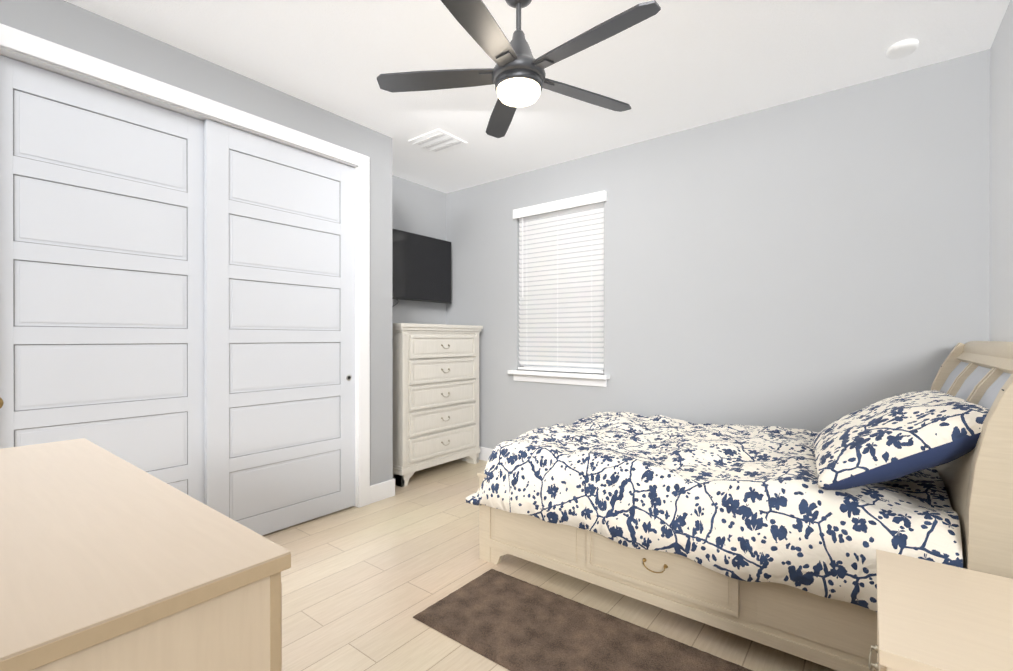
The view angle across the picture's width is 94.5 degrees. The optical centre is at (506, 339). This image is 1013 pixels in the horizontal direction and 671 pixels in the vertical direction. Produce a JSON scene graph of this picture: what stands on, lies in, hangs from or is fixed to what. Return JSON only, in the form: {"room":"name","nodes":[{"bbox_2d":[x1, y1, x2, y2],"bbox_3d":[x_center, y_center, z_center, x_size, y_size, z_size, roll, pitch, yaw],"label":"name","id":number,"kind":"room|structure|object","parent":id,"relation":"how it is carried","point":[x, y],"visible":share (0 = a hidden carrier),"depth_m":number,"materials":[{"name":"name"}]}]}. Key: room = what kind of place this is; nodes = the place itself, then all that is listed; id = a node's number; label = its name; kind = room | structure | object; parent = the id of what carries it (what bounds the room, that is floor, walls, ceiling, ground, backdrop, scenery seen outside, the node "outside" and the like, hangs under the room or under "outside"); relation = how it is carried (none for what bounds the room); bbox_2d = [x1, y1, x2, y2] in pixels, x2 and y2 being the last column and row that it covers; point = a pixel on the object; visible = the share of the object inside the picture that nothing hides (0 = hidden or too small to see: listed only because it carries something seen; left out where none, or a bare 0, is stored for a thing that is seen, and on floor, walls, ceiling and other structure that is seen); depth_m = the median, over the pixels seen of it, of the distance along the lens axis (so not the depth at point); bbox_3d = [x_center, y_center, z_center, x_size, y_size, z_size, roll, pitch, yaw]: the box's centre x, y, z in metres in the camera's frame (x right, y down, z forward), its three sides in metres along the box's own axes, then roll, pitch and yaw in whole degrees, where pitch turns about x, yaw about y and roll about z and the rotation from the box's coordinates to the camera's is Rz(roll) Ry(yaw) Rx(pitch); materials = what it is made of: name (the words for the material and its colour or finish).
{"room":"bedroom","nodes":[
{"label":"bedroom","id":0,"kind":"room"},
{"bbox_2d":[0,0,392,485],"bbox_3d":[-1.917,-0.169,2.777,0.654,2.740,2.561,0,0,38],"label":"wall","id":1,"kind":"structure","parent":0,"point":[73,27],"depth_m":2.88,"materials":[{"name":"grey paint"}]},
{"bbox_2d":[0,55,204,503],"bbox_3d":[-1.961,-0.016,2.316,0.035,2.412,0.893,0,0,38],"label":"closet door","id":2,"kind":"structure","parent":1,"relation":"attached to","point":[101,267],"depth_m":2.28,"materials":[{"name":"white wood"}]},
{"bbox_2d":[0,23,369,507],"bbox_3d":[-1.660,-0.061,2.658,0.138,2.525,1.997,0,0,38],"label":"trim","id":3,"kind":"structure","parent":1,"relation":"attached to","point":[27,48],"depth_m":2.81,"materials":[{"name":"white wood"}]},
{"bbox_2d":[204,119,354,534],"bbox_3d":[-1.387,-0.018,2.987,0.035,2.412,0.949,0,0,38],"label":"closet door","id":4,"kind":"structure","parent":1,"relation":"attached to","point":[279,323],"depth_m":2.91,"materials":[{"name":"white wood"}]},
{"bbox_2d":[370,478,394,496],"bbox_3d":[-1.109,1.133,3.785,0.639,0.130,0.015,0,0,38],"label":"baseboard","id":5,"kind":"structure","parent":1,"relation":"attached to","point":[382,490],"depth_m":3.52,"materials":[{"name":"white wood"}]},
{"bbox_2d":[392,175,445,324],"bbox_3d":[-1.098,-0.174,4.464,0.120,2.740,1.349,0,0,38],"label":"wall","id":6,"kind":"structure","parent":0,"point":[419,209],"depth_m":4.65,"materials":[{"name":"grey paint"}]},
{"bbox_2d":[392,228,450,306],"bbox_3d":[-0.955,-0.592,4.424,0.152,0.823,1.105,0,0,38],"label":"tv","id":7,"kind":"object","parent":6,"relation":"attached to","point":[421,268],"visible":0.67,"depth_m":4.49,"materials":[{"name":"black plastic"}]},
{"bbox_2d":[64,0,1009,192],"bbox_3d":[-0.201,-1.568,2.220,4.284,0.060,4.030,0,0,38],"label":"ceiling","id":8,"kind":"structure","parent":0,"point":[672,66],"depth_m":2.54,"materials":[{"name":"white paint"}]},
{"bbox_2d":[408,129,466,153],"bbox_3d":[-0.532,-1.526,3.642,0.330,0.030,0.310,0,0,38],"label":"ceiling vent","id":9,"kind":"object","parent":8,"relation":"in","point":[437,141],"visible":1,"depth_m":3.62,"materials":[{"name":"white metal"}]},
{"bbox_2d":[377,0,660,137],"bbox_3d":[0.073,-1.291,2.020,1.201,0.490,1.230,0,0,38],"label":"ceiling fan","id":10,"kind":"object","parent":8,"relation":"hanging from","point":[516,75],"visible":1,"depth_m":1.99,"materials":[{"name":"black metal"}]},
{"bbox_2d":[886,39,918,58],"bbox_3d":[2.076,-1.520,2.461,0.132,0.035,0.132,0,0,38],"label":"smoke detector","id":11,"kind":"object","parent":8,"relation":"attached to","point":[902,49],"visible":1,"depth_m":2.44,"materials":[{"name":"white plastic"}]},
{"bbox_2d":[262,459,836,670],"bbox_3d":[-0.109,1.232,2.346,4.284,0.060,4.330,0,0,38],"label":"floor","id":12,"kind":"structure","parent":0,"point":[362,586],"depth_m":2.26,"materials":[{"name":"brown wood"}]},
{"bbox_2d":[0,438,290,670],"bbox_3d":[-1.099,0.781,1.033,1.461,0.850,0.562,0,0,38],"label":"dresser","id":13,"kind":"object","parent":12,"relation":"on","point":[109,561],"visible":1,"depth_m":0.75,"materials":[{"name":"brown wood"}]},
{"bbox_2d":[392,323,482,486],"bbox_3d":[-0.741,0.532,4.309,0.538,1.330,1.000,0,0,38],"label":"chest","id":14,"kind":"object","parent":12,"relation":"on","point":[435,394],"visible":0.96,"depth_m":4.05,"materials":[{"name":"white wood"}]},
{"bbox_2d":[413,569,752,670],"bbox_3d":[0.370,1.192,1.760,1.550,0.021,0.530,0,0,38],"label":"rug","id":15,"kind":"object","parent":12,"relation":"on","point":[508,622],"visible":0.98,"depth_m":1.89,"materials":[{"name":"brown fabric"}]},
{"bbox_2d":[466,341,1012,670],"bbox_3d":[1.151,0.604,2.514,2.250,1.195,1.630,0,0,38],"label":"bed","id":16,"kind":"object","parent":12,"relation":"on","point":[775,537],"visible":1,"depth_m":1.78,"materials":[{"name":"white fabric"}]},
{"bbox_2d":[466,412,962,611],"bbox_3d":[1.045,0.707,2.595,1.984,0.393,1.630,0,0,38],"label":"comforter","id":17,"kind":"object","parent":16,"relation":"on","point":[748,505],"depth_m":1.90,"materials":[{"name":"fabric"}]},
{"bbox_2d":[811,390,988,489],"bbox_3d":[1.490,0.373,1.832,0.565,0.341,0.865,0,0,38],"label":"pillow","id":18,"kind":"object","parent":16,"relation":"on","point":[895,442],"depth_m":1.58,"materials":[{"name":"fabric"}]},
{"bbox_2d":[869,549,1012,670],"bbox_3d":[1.077,0.906,0.996,0.486,0.600,0.550,0,0,38],"label":"nightstand","id":19,"kind":"object","parent":12,"relation":"on","point":[933,616],"visible":1,"depth_m":1.02,"materials":[{"name":"brown wood"}]},
{"bbox_2d":[446,49,989,448],"bbox_3d":[0.950,-0.172,3.806,4.164,2.740,0.120,0,0,38],"label":"wall","id":20,"kind":"structure","parent":0,"point":[818,263],"depth_m":3.11,"materials":[{"name":"grey paint"}]},
{"bbox_2d":[479,446,492,460],"bbox_3d":[0.957,1.133,3.720,4.044,0.130,0.015,0,0,38],"label":"baseboard","id":21,"kind":"structure","parent":20,"relation":"attached to","point":[484,454],"depth_m":4.62,"materials":[{"name":"white wood"}]},
{"bbox_2d":[508,370,609,386],"bbox_3d":[0.444,0.337,4.113,1.000,0.100,0.133,0,0,38],"label":"window sill","id":22,"kind":"structure","parent":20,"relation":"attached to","point":[589,379],"depth_m":4.06,"materials":[{"name":"white wood"}]},
{"bbox_2d":[513,190,606,373],"bbox_3d":[0.457,-0.467,4.129,0.940,1.492,0.088,0,0,38],"label":"window blinds","id":23,"kind":"object","parent":20,"relation":"attached to","point":[561,280],"visible":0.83,"depth_m":4.11,"materials":[{"name":"white plastic"}]},
{"bbox_2d":[521,346,603,373],"bbox_3d":[0.495,-0.458,4.177,0.890,1.490,0.050,0,0,38],"label":"window","id":24,"kind":"structure","parent":20,"relation":"in","point":[578,368],"depth_m":4.15,"materials":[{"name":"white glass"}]},
{"bbox_2d":[989,0,1012,341],"bbox_3d":[1.445,-0.164,0.948,0.120,2.740,4.030,0,0,38],"label":"wall","id":25,"kind":"structure","parent":0,"point":[1001,207],"depth_m":2.25,"materials":[{"name":"grey paint"}]}
]}

